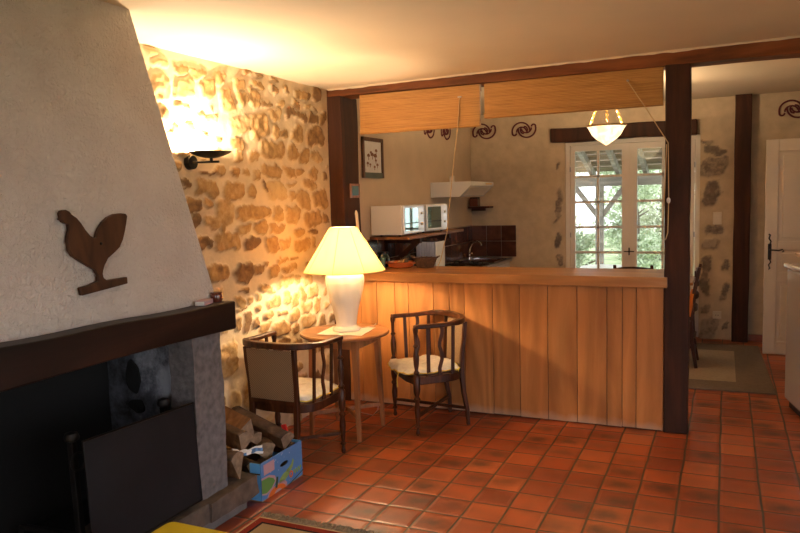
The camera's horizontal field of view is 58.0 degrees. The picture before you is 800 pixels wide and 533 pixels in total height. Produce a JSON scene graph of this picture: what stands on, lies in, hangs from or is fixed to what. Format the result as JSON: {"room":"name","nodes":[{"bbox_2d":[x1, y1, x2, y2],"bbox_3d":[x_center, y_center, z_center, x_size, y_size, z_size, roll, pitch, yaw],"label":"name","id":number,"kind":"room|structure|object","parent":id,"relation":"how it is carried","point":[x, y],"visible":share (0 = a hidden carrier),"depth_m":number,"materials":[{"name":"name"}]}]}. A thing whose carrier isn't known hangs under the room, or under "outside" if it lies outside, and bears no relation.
{"room":"traditional dwelling","nodes":[
{"label":"traditional dwelling","id":0,"kind":"room"},
{"bbox_2d":[0,362,111,532],"bbox_3d":[-1.742,0.855,2.918,0.850,1.250,2.300,1,6,24],"label":"wall","id":1,"kind":"structure","parent":0,"point":[35,483],"depth_m":3.56,"materials":[{"name":"black"}]},
{"bbox_2d":[169,332,227,500],"bbox_3d":[-1.064,0.762,3.808,0.169,0.903,0.243,1,6,24],"label":"pillar","id":2,"kind":"structure","parent":1,"relation":"attached to","point":[195,365],"depth_m":3.74,"materials":[{"name":"stone"}]},
{"bbox_2d":[24,499,89,532],"bbox_3d":[-1.703,1.390,2.985,0.580,0.170,1.950,1,6,24],"label":"floor","id":3,"kind":"structure","parent":0,"point":[64,520],"depth_m":3.55,"materials":[{"name":"black"}]},
{"bbox_2d":[0,0,213,342],"bbox_3d":[-1.720,-0.430,2.900,0.671,1.470,2.132,1,6,24],"label":"hood","id":4,"kind":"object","parent":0,"point":[83,134],"depth_m":3.05,"materials":[{"name":"white paint"}]},
{"bbox_2d":[57,210,127,295],"bbox_3d":[-1.290,-0.068,3.083,0.053,0.355,0.360,1,6,24],"label":"rooster","id":5,"kind":"object","parent":4,"relation":"attached to","point":[94,252],"visible":1,"depth_m":3.06,"materials":[{"name":"brown wood"}]},
{"bbox_2d":[0,301,235,391],"bbox_3d":[-1.468,0.330,2.926,0.429,0.181,2.040,1,6,24],"label":"mantel beam","id":6,"kind":"structure","parent":4,"relation":"attached to","point":[25,361],"depth_m":2.97,"materials":[{"name":"brown wood"}]},
{"bbox_2d":[195,299,212,305],"bbox_3d":[-0.992,0.181,3.646,0.052,0.024,0.104,-1,5,9],"label":"matchbox","id":7,"kind":"object","parent":6,"relation":"on","point":[202,302],"visible":1,"depth_m":3.60,"materials":[{"name":"pink"}]},
{"bbox_2d":[210,291,221,301],"bbox_3d":[-0.953,0.158,3.744,0.062,0.056,0.062,1,6,24],"label":"clay pot","id":8,"kind":"object","parent":6,"relation":"on","point":[216,296],"visible":0.94,"depth_m":3.72,"materials":[{"name":"brown ceramic"}]},
{"bbox_2d":[107,345,170,429],"bbox_3d":[-1.310,0.793,3.887,0.573,1.181,0.172,1,6,24],"label":"wall","id":9,"kind":"structure","parent":0,"point":[137,381],"depth_m":3.83,"materials":[{"name":"paint"}]},
{"bbox_2d":[139,43,471,449],"bbox_3d":[-0.292,-0.334,6.872,0.213,2.800,6.310,1,6,24],"label":"wall","id":10,"kind":"structure","parent":0,"point":[260,214],"depth_m":5.19,"materials":[{"name":"stone"}]},
{"bbox_2d":[184,150,231,169],"bbox_3d":[-1.161,-0.645,4.384,0.283,0.104,0.256,1,6,24],"label":"wall sconce","id":11,"kind":"object","parent":10,"relation":"attached to","point":[191,162],"visible":1,"depth_m":4.36,"materials":[{"name":"black metal"}]},
{"bbox_2d":[327,96,360,400],"bbox_3d":[-0.471,-0.144,6.188,0.181,2.564,0.302,1,6,24],"label":"trim","id":12,"kind":"structure","parent":10,"relation":"attached to","point":[342,120],"depth_m":6.01,"materials":[{"name":"brown wood"}]},
{"bbox_2d":[349,184,359,197],"bbox_3d":[-0.383,-0.644,6.131,0.015,0.120,0.170,1,6,24],"label":"wall plaque","id":13,"kind":"object","parent":12,"relation":"attached to","point":[354,188],"visible":1,"depth_m":6.12,"materials":[{"name":"teal wood"}]},
{"bbox_2d":[361,136,383,177],"bbox_3d":[-0.251,-1.006,6.683,0.020,0.370,0.430,1,6,24],"label":"framed picture","id":14,"kind":"object","parent":10,"relation":"attached to","point":[372,153],"visible":1,"depth_m":6.68,"materials":[{"name":"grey wood"}]},
{"bbox_2d":[367,149,378,169],"bbox_3d":[-0.254,-0.993,6.680,0.001,0.196,0.244,1,6,24],"label":"print","id":15,"kind":"object","parent":14,"relation":"on","point":[372,154],"depth_m":6.69,"materials":[{"name":"white paper"}]},
{"bbox_2d":[370,229,463,260],"bbox_3d":[0.212,-0.154,7.275,0.395,0.378,1.500,1,6,24],"label":"wall shelf","id":16,"kind":"object","parent":10,"relation":"attached to","point":[414,239],"visible":0.71,"depth_m":6.87,"materials":[{"name":"brown wood"}]},
{"bbox_2d":[371,204,423,236],"bbox_3d":[-0.011,-0.437,6.814,0.340,0.284,0.505,1,6,24],"label":"microwave oven","id":17,"kind":"object","parent":16,"relation":"on","point":[399,220],"visible":0.99,"depth_m":6.61,"materials":[{"name":"white metal"}]},
{"bbox_2d":[408,203,446,232],"bbox_3d":[0.250,-0.492,7.319,0.310,0.284,0.460,2,6,31],"label":"toaster oven","id":18,"kind":"object","parent":16,"relation":"on","point":[435,215],"visible":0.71,"depth_m":7.21,"materials":[{"name":"white metal"}]},
{"bbox_2d":[360,84,480,268],"bbox_3d":[0.189,-0.683,5.796,1.020,1.430,0.206,1,6,24],"label":"bamboo blind","id":19,"kind":"object","parent":10,"relation":"attached to","point":[457,107],"visible":1,"depth_m":5.65,"materials":[{"name":"brown wood"}]},
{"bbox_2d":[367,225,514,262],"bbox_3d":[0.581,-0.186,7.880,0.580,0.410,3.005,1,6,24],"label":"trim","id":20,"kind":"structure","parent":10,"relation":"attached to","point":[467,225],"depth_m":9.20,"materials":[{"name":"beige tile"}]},
{"bbox_2d":[368,225,515,265],"bbox_3d":[0.586,-0.183,7.879,0.589,0.393,2.997,1,6,24],"label":"backsplash","id":21,"kind":"structure","parent":10,"relation":"attached to","point":[495,234],"depth_m":9.13,"materials":[{"name":"brown tile"}]},
{"bbox_2d":[430,176,493,197],"bbox_3d":[0.729,-0.927,8.316,0.473,0.245,0.860,1,6,24],"label":"range hood","id":22,"kind":"object","parent":10,"relation":"attached to","point":[462,188],"visible":0.98,"depth_m":7.98,"materials":[{"name":"white metal"}]},
{"bbox_2d":[327,36,799,98],"bbox_3d":[1.813,-1.458,4.972,5.227,0.187,0.219,1,6,24],"label":"ceiling beam","id":23,"kind":"structure","parent":10,"relation":"attached to","point":[788,48],"depth_m":5.00,"materials":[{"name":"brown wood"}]},
{"bbox_2d":[484,67,669,239],"bbox_3d":[1.252,-0.783,5.212,1.330,1.182,0.129,1,6,24],"label":"bamboo blind","id":24,"kind":"object","parent":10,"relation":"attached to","point":[637,88],"visible":1,"depth_m":5.15,"materials":[{"name":"brown wood"}]},
{"bbox_2d":[100,0,799,89],"bbox_3d":[0.252,-1.207,1.494,5.600,0.290,7.550,1,6,24],"label":"ceiling","id":25,"kind":"structure","parent":0,"point":[322,44],"depth_m":4.05,"materials":[{"name":"paint"}]},
{"bbox_2d":[214,337,799,532],"bbox_3d":[1.140,1.420,3.550,5.600,0.150,11.500,1,6,24],"label":"floor","id":26,"kind":"structure","parent":0,"point":[735,468],"depth_m":4.43,"materials":[{"name":"tile"}]},
{"bbox_2d":[85,471,258,532],"bbox_3d":[-1.440,1.362,3.130,0.422,0.192,2.250,1,6,24],"label":"hearth","id":27,"kind":"object","parent":26,"relation":"on","point":[226,503],"visible":0.38,"depth_m":3.79,"materials":[{"name":"stone"}]},
{"bbox_2d":[18,431,84,532],"bbox_3d":[-1.579,0.994,3.234,0.432,0.558,0.141,1,6,24],"label":"andiron","id":28,"kind":"object","parent":27,"relation":"on","point":[71,437],"visible":0.88,"depth_m":3.15,"materials":[{"name":"metal"}]},
{"bbox_2d":[81,402,202,532],"bbox_3d":[-1.169,0.961,3.344,0.026,0.539,0.706,1,6,24],"label":"fire screen","id":29,"kind":"object","parent":27,"relation":"on","point":[140,475],"visible":1,"depth_m":3.31,"materials":[{"name":"black metal"}]},
{"bbox_2d":[156,397,169,412],"bbox_3d":[-1.347,0.940,3.747,0.432,0.558,0.141,1,6,24],"label":"andiron","id":30,"kind":"object","parent":27,"relation":"on","point":[163,402],"visible":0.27,"depth_m":3.64,"materials":[{"name":"metal"}]},
{"bbox_2d":[226,449,243,478],"bbox_3d":[-0.995,1.103,4.030,0.226,0.166,0.106,1,6,27],"label":"log","id":31,"kind":"object","parent":27,"relation":"on","point":[234,458],"visible":0.36,"depth_m":3.98,"materials":[{"name":"brown wood"}]},
{"bbox_2d":[231,439,302,501],"bbox_3d":[-0.839,1.210,4.361,0.320,0.225,0.441,1,6,24],"label":"cardboard box","id":32,"kind":"object","parent":26,"relation":"on","point":[272,478],"visible":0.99,"depth_m":4.26,"materials":[{"name":"blue cardboard"}]},
{"bbox_2d":[226,423,253,450],"bbox_3d":[-0.978,0.972,4.171,0.314,0.134,0.100,3,7,43],"label":"log","id":33,"kind":"object","parent":32,"relation":"in","point":[236,438],"visible":0.59,"depth_m":4.08,"materials":[{"name":"brown wood"}]},
{"bbox_2d":[225,406,254,436],"bbox_3d":[-1.002,0.916,4.246,0.123,0.155,0.348,-7,8,-44],"label":"log","id":34,"kind":"object","parent":33,"relation":"on","point":[232,417],"visible":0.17,"depth_m":4.17,"materials":[{"name":"brown wood"}]},
{"bbox_2d":[232,445,262,455],"bbox_3d":[-0.856,1.041,4.059,0.178,0.055,0.028,-4,6,-25],"label":"newspaper","id":35,"kind":"object","parent":33,"relation":"on","point":[256,449],"visible":0.85,"depth_m":4.07,"materials":[{"name":"white paper"}]},
{"bbox_2d":[241,457,258,473],"bbox_3d":[-0.916,1.174,4.247,0.090,0.106,0.211,-7,7,-43],"label":"log","id":36,"kind":"object","parent":32,"relation":"in","point":[246,462],"visible":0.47,"depth_m":4.18,"materials":[{"name":"brown wood"}]},
{"bbox_2d":[232,406,293,449],"bbox_3d":[-0.868,0.999,4.482,0.458,0.220,0.131,2,6,32],"label":"log","id":37,"kind":"object","parent":32,"relation":"in","point":[280,437],"visible":0.81,"depth_m":4.40,"materials":[{"name":"brown wood"}]},
{"bbox_2d":[281,424,287,430],"bbox_3d":[-0.700,0.987,4.392,0.046,0.058,0.017,1,6,24],"label":"wrapper","id":38,"kind":"object","parent":37,"relation":"attached to","point":[284,426],"visible":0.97,"depth_m":4.39,"materials":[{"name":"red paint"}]},
{"bbox_2d":[252,436,274,459],"bbox_3d":[-0.828,1.103,4.352,0.117,0.142,0.224,-4,6,-21],"label":"log","id":39,"kind":"object","parent":32,"relation":"in","point":[268,446],"visible":0.63,"depth_m":4.26,"materials":[{"name":"brown wood"}]},
{"bbox_2d":[249,431,261,444],"bbox_3d":[-0.945,1.039,4.373,0.251,0.108,0.085,3,7,41],"label":"log","id":40,"kind":"object","parent":39,"relation":"on","point":[258,435],"visible":0.17,"depth_m":4.30,"materials":[{"name":"brown wood"}]},
{"bbox_2d":[255,456,272,474],"bbox_3d":[-0.888,1.240,4.398,0.103,0.103,0.350,1,6,24],"label":"log","id":41,"kind":"object","parent":32,"relation":"in","point":[260,460],"visible":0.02,"depth_m":4.45,"materials":[{"name":"brown wood"}]},
{"bbox_2d":[273,442,294,451],"bbox_3d":[-0.764,1.121,4.500,0.220,0.080,0.082,1,6,27],"label":"log","id":42,"kind":"object","parent":32,"relation":"in","point":[276,449],"visible":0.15,"depth_m":4.47,"materials":[{"name":"brown wood"}]},
{"bbox_2d":[242,331,345,452],"bbox_3d":[-0.725,0.867,4.779,0.586,0.824,0.485,1,6,26],"label":"tub chair","id":43,"kind":"object","parent":26,"relation":"on","point":[272,375],"visible":0.88,"depth_m":4.59,"materials":[{"name":"brown wood"}]},
{"bbox_2d":[298,377,338,402],"bbox_3d":[-0.696,0.853,4.835,0.508,0.166,0.506,1,6,26],"label":"seat cushion","id":44,"kind":"object","parent":43,"relation":"on","point":[305,384],"visible":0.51,"depth_m":4.74,"materials":[{"name":"white fabric"}]},
{"bbox_2d":[237,511,380,532],"bbox_3d":[-0.500,1.454,2.741,1.467,0.020,2.082,1,6,24],"label":"oriental rug","id":45,"kind":"object","parent":26,"relation":"on","point":[262,524],"visible":1,"depth_m":3.77,"materials":[{"name":"fabric"}]},
{"bbox_2d":[152,522,227,532],"bbox_3d":[-0.797,1.251,2.629,0.420,0.438,0.395,1,6,24],"label":"stool","id":46,"kind":"object","parent":45,"relation":"on","point":[172,527],"visible":1,"depth_m":2.79,"materials":[{"name":"yellow fabric"}]},
{"bbox_2d":[300,323,388,441],"bbox_3d":[-0.394,0.845,5.312,0.654,0.751,0.654,1,6,24],"label":"round table","id":47,"kind":"object","parent":26,"relation":"on","point":[353,343],"visible":0.62,"depth_m":5.21,"materials":[{"name":"brown wood"}]},
{"bbox_2d":[318,326,374,335],"bbox_3d":[-0.390,0.469,5.260,0.340,0.004,0.320,0,6,16],"label":"mat","id":48,"kind":"object","parent":47,"relation":"on","point":[329,331],"visible":0.66,"depth_m":5.20,"materials":[{"name":"white fabric"}]},
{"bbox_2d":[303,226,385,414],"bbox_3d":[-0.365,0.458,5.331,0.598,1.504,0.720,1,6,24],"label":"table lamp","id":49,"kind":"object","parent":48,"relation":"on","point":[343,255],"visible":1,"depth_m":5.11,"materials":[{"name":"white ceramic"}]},
{"bbox_2d":[390,310,469,435],"bbox_3d":[0.234,0.776,5.473,0.485,0.824,0.586,-3,6,-18],"label":"tub chair","id":50,"kind":"object","parent":26,"relation":"on","point":[453,331],"visible":0.88,"depth_m":5.36,"materials":[{"name":"dark wood"},{"name":"white fabric"}]},
{"bbox_2d":[387,355,459,386],"bbox_3d":[0.172,0.775,5.451,0.505,0.158,0.516,-3,6,-18],"label":"seat cushion","id":51,"kind":"object","parent":50,"relation":"on","point":[405,366],"visible":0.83,"depth_m":5.33,"materials":[{"name":"white fabric"}]},
{"bbox_2d":[445,261,488,266],"bbox_3d":[0.716,0.421,8.272,0.500,0.941,0.590,1,6,24],"label":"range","id":52,"kind":"object","parent":26,"relation":"on","point":[454,263],"visible":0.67,"depth_m":8.27,"materials":[{"name":"black metal"}]},
{"bbox_2d":[495,262,509,266],"bbox_3d":[1.022,0.404,8.909,0.535,0.878,0.800,1,6,24],"label":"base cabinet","id":53,"kind":"object","parent":26,"relation":"on","point":[507,264],"visible":0.09,"depth_m":8.94,"materials":[{"name":"white wood"}]},
{"bbox_2d":[350,281,663,430],"bbox_3d":[0.806,0.623,5.809,2.510,1.033,0.481,1,6,24],"label":"bar counter","id":54,"kind":"object","parent":26,"relation":"on","point":[578,354],"depth_m":5.44,"materials":[{"name":"brown wood"}]},
{"bbox_2d":[363,266,667,287],"bbox_3d":[0.807,0.069,5.757,2.534,0.078,0.570,1,6,24],"label":"countertop","id":55,"kind":"structure","parent":54,"relation":"on","point":[601,277],"depth_m":5.50,"materials":[{"name":"brown wood"}]},
{"bbox_2d":[355,210,359,230],"bbox_3d":[-0.344,-0.221,6.068,0.062,0.504,0.027,-5,6,-29],"label":"wooden rod","id":56,"kind":"object","parent":55,"relation":"on","point":[356,212],"visible":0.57,"depth_m":6.04,"materials":[{"name":"beige paint"}]},
{"bbox_2d":[380,258,385,267],"bbox_3d":[-0.150,-0.031,6.239,0.052,0.085,0.052,1,6,24],"label":"tumbler","id":57,"kind":"object","parent":55,"relation":"on","point":[382,260],"visible":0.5,"depth_m":6.22,"materials":[{"name":"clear glass"}]},
{"bbox_2d":[377,251,389,266],"bbox_3d":[-0.151,-0.065,6.346,0.120,0.132,0.120,1,6,24],"label":"glass jar","id":58,"kind":"object","parent":55,"relation":"on","point":[384,254],"visible":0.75,"depth_m":6.30,"materials":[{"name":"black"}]},
{"bbox_2d":[385,260,415,267],"bbox_3d":[0.007,-0.019,6.235,0.244,0.052,0.244,-4,6,-21],"label":"terracotta dish","id":59,"kind":"object","parent":55,"relation":"on","point":[392,264],"visible":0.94,"depth_m":6.15,"materials":[{"name":"orange ceramic"}]},
{"bbox_2d":[410,255,439,267],"bbox_3d":[0.215,-0.043,6.161,0.259,0.104,0.184,1,6,24],"label":"wicker basket","id":60,"kind":"object","parent":55,"relation":"on","point":[421,262],"visible":1,"depth_m":6.10,"materials":[{"name":"brown wicker"}]},
{"bbox_2d":[663,63,691,433],"bbox_3d":[1.941,-0.102,5.045,0.167,2.562,0.186,1,6,24],"label":"wooden post","id":61,"kind":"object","parent":26,"relation":"on","point":[678,77],"depth_m":4.96,"materials":[{"name":"brown wood"}]},
{"bbox_2d":[689,343,776,394],"bbox_3d":[2.600,0.949,7.255,2.005,0.014,2.050,1,6,24],"label":"carpet","id":62,"kind":"object","parent":26,"relation":"on","point":[721,367],"visible":0.44,"depth_m":6.76,"materials":[{"name":"beige carpet"}]},
{"bbox_2d":[613,265,653,268],"bbox_3d":[2.529,0.429,7.744,0.439,0.936,0.463,1,6,24],"label":"dining chair","id":63,"kind":"object","parent":62,"relation":"on","point":[614,266],"visible":0.03,"depth_m":7.50,"materials":[{"name":"black wood"}]},
{"bbox_2d":[690,276,694,285],"bbox_3d":[2.621,0.495,8.085,1.250,0.736,0.680,1,6,24],"label":"dining table","id":64,"kind":"object","parent":62,"relation":"on","point":[692,278],"visible":0.16,"depth_m":7.69,"materials":[{"name":"brown wood"}]},
{"bbox_2d":[689,264,701,368],"bbox_3d":[2.707,0.469,7.084,0.463,0.970,0.439,1,6,24],"label":"dining chair","id":65,"kind":"object","parent":62,"relation":"on","point":[693,345],"visible":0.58,"depth_m":6.86,"materials":[{"name":"wood"}]},
{"bbox_2d":[689,289,693,316],"bbox_3d":[2.690,0.354,7.055,0.362,0.253,0.374,1,6,24],"label":"seat pad","id":66,"kind":"object","parent":65,"relation":"on","point":[691,294],"visible":0.25,"depth_m":6.83,"materials":[{"name":"orange fabric"}]},
{"bbox_2d":[784,263,799,416],"bbox_3d":[3.228,0.561,5.261,0.640,1.125,0.645,0,5,13],"label":"refrigerator","id":67,"kind":"object","parent":26,"relation":"on","point":[792,358],"visible":1,"depth_m":5.43,"materials":[{"name":"white metal"}]},
{"bbox_3d":[0.189,0.600,7.068,0.535,0.878,0.940,1,6,24],"label":"base cabinet","id":68,"kind":"object","parent":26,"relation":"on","visible":0},
{"bbox_2d":[455,258,511,266],"bbox_3d":[0.572,0.049,7.917,0.540,0.035,2.920,1,6,24],"label":"countertop","id":69,"kind":"structure","parent":68,"relation":"on","point":[506,260],"depth_m":8.67,"materials":[{"name":"silver metal"}]},
{"bbox_2d":[416,240,444,265],"bbox_3d":[0.313,-0.087,7.381,0.224,0.345,0.238,1,6,24],"label":"container","id":70,"kind":"object","parent":69,"relation":"on","point":[433,248],"visible":0.38,"depth_m":7.28,"materials":[{"name":"white ceramic"}]},
{"bbox_2d":[467,240,481,258],"bbox_3d":[0.919,-0.208,8.983,0.074,0.234,0.284,-4,6,-28],"label":"tap","id":71,"kind":"object","parent":69,"relation":"on","point":[474,241],"visible":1,"depth_m":9.03,"materials":[{"name":"silver metal"}]},
{"bbox_2d":[458,258,505,262],"bbox_3d":[1.020,-0.077,8.870,0.430,0.012,0.580,1,6,24],"label":"sink","id":72,"kind":"object","parent":69,"relation":"in","point":[484,260],"visible":0.94,"depth_m":8.87,"materials":[{"name":"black metal"}]},
{"bbox_2d":[578,233,660,268],"bbox_3d":[3.834,1.216,6.114,30.000,0.130,54.000,1,6,24],"label":"ground","id":73,"kind":"structure","parent":0,"point":[608,258],"depth_m":20.79,"materials":[{"name":"green plant"}]},
{"bbox_2d":[576,172,585,234],"bbox_3d":[3.564,-2.660,19.625,2.837,5.417,3.050,1,6,24],"label":"tree","id":74,"kind":"object","parent":73,"relation":"on","point":[581,173],"visible":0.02,"depth_m":19.84,"materials":[{"name":"green plant"}]},
{"bbox_2d":[576,231,594,267],"bbox_3d":[3.014,-0.065,12.477,0.956,1.316,0.940,1,6,24],"label":"shrub","id":75,"kind":"object","parent":73,"relation":"on","point":[585,241],"visible":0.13,"depth_m":12.18,"materials":[{"name":"green plant"}]},
{"bbox_2d":[587,172,658,246],"bbox_3d":[7.641,-4.080,24.203,2.683,7.546,2.766,2,7,35],"label":"tree","id":76,"kind":"object","parent":73,"relation":"on","point":[655,172],"visible":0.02,"depth_m":24.56,"materials":[{"name":"green plant"}]},
{"bbox_2d":[592,169,660,268],"bbox_3d":[4.596,-1.613,14.478,1.363,4.141,1.580,1,6,30],"label":"tree","id":77,"kind":"object","parent":73,"relation":"on","point":[643,260],"visible":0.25,"depth_m":14.34,"materials":[{"name":"green plant"}]},
{"bbox_2d":[605,169,664,259],"bbox_3d":[6.901,-2.654,19.109,2.914,5.922,2.942,1,6,24],"label":"tree","id":78,"kind":"object","parent":73,"relation":"on","point":[656,217],"visible":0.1,"depth_m":18.81,"materials":[{"name":"green plant"}]},
{"bbox_2d":[470,91,799,339],"bbox_3d":[3.283,-0.583,8.483,5.400,2.800,0.408,1,6,24],"label":"wall","id":79,"kind":"structure","parent":0,"point":[517,154],"depth_m":8.31,"materials":[{"name":"paint"}]},
{"bbox_2d":[468,206,492,210],"bbox_3d":[1.028,-0.737,9.171,0.280,0.060,0.180,1,6,24],"label":"corner shelf","id":80,"kind":"object","parent":79,"relation":"attached to","point":[474,208],"visible":1,"depth_m":9.14,"materials":[{"name":"brown wood"}]},
{"bbox_2d":[469,197,479,205],"bbox_3d":[0.955,-0.826,9.200,0.110,0.114,0.110,1,6,24],"label":"tin","id":81,"kind":"object","parent":80,"relation":"on","point":[473,201],"visible":0.95,"depth_m":9.15,"materials":[{"name":"brown metal"}]},
{"bbox_2d":[550,119,697,142],"bbox_3d":[2.629,-1.590,8.531,1.657,0.186,0.276,1,6,24],"label":"trim","id":82,"kind":"structure","parent":79,"relation":"attached to","point":[635,129],"depth_m":8.40,"materials":[{"name":"brown wood"}]},
{"bbox_2d":[565,134,700,336],"bbox_3d":[2.761,-0.352,8.636,1.530,2.340,0.102,1,6,24],"label":"french door","id":83,"kind":"structure","parent":79,"relation":"in","point":[629,147],"depth_m":8.60,"materials":[{"name":"white paint"}]},
{"bbox_2d":[713,311,720,318],"bbox_3d":[3.618,0.554,8.231,0.090,0.085,0.019,1,6,24],"label":"wall socket","id":84,"kind":"object","parent":79,"relation":"attached to","point":[716,314],"visible":1,"depth_m":8.22,"materials":[{"name":"beige plastic"}]},
{"bbox_2d":[713,212,721,224],"bbox_3d":[3.578,-0.543,8.130,0.090,0.140,0.023,1,6,24],"label":"light switch","id":85,"kind":"object","parent":79,"relation":"attached to","point":[717,216],"visible":1,"depth_m":8.12,"materials":[{"name":"beige plastic"}]},
{"bbox_2d":[731,94,751,341],"bbox_3d":[3.797,-0.524,8.013,0.175,2.746,0.160,1,6,24],"label":"wooden post","id":86,"kind":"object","parent":79,"relation":"attached to","point":[743,102],"depth_m":7.94,"materials":[{"name":"brown wood"}]},
{"bbox_2d":[748,334,762,341],"bbox_3d":[4.354,0.808,7.925,0.950,0.075,0.030,1,6,24],"label":"baseboard","id":87,"kind":"structure","parent":79,"relation":"attached to","point":[751,337],"depth_m":8.08,"materials":[{"name":"red tile"}]},
{"bbox_2d":[481,58,799,114],"bbox_3d":[2.608,-1.835,6.702,5.600,0.200,3.950,1,6,24],"label":"ceiling","id":88,"kind":"structure","parent":0,"point":[779,75],"depth_m":6.76,"materials":[{"name":"paint"}]},
{"bbox_2d":[586,109,626,144],"bbox_3d":[1.932,-1.427,6.748,0.372,0.581,0.372,1,6,24],"label":"pendant lamp","id":89,"kind":"object","parent":88,"relation":"hanging from","point":[605,133],"visible":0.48,"depth_m":6.66,"materials":[{"name":"beige glass"}]},
{"bbox_3d":[3.362,0.734,10.163,5.000,0.100,2.450,1,6,24],"label":"floor","id":90,"kind":"structure","parent":0,"visible":0},
{"bbox_2d":[580,264,621,268],"bbox_3d":[3.031,0.320,10.681,0.700,0.645,0.700,1,6,24],"label":"garden table","id":91,"kind":"object","parent":90,"relation":"on","point":[609,266],"visible":0.3,"depth_m":10.70,"materials":[{"name":"white paint"}]},
{"bbox_2d":[576,148,661,263],"bbox_3d":[3.357,-0.712,10.105,5.200,2.790,2.580,1,6,24],"label":"roof","id":92,"kind":"structure","parent":90,"relation":"on","point":[648,158],"depth_m":10.99,"materials":[{"name":"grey wood"}]},
{"bbox_3d":[4.116,-0.379,6.054,0.120,2.800,3.430,1,6,24],"label":"wall","id":93,"kind":"structure","parent":0,"visible":0},
{"bbox_2d":[762,138,799,354],"bbox_3d":[4.070,-0.180,7.159,0.805,2.180,0.102,1,6,24],"label":"door","id":94,"kind":"structure","parent":93,"relation":"in","point":[782,189],"depth_m":7.26,"materials":[{"name":"beige paint"}]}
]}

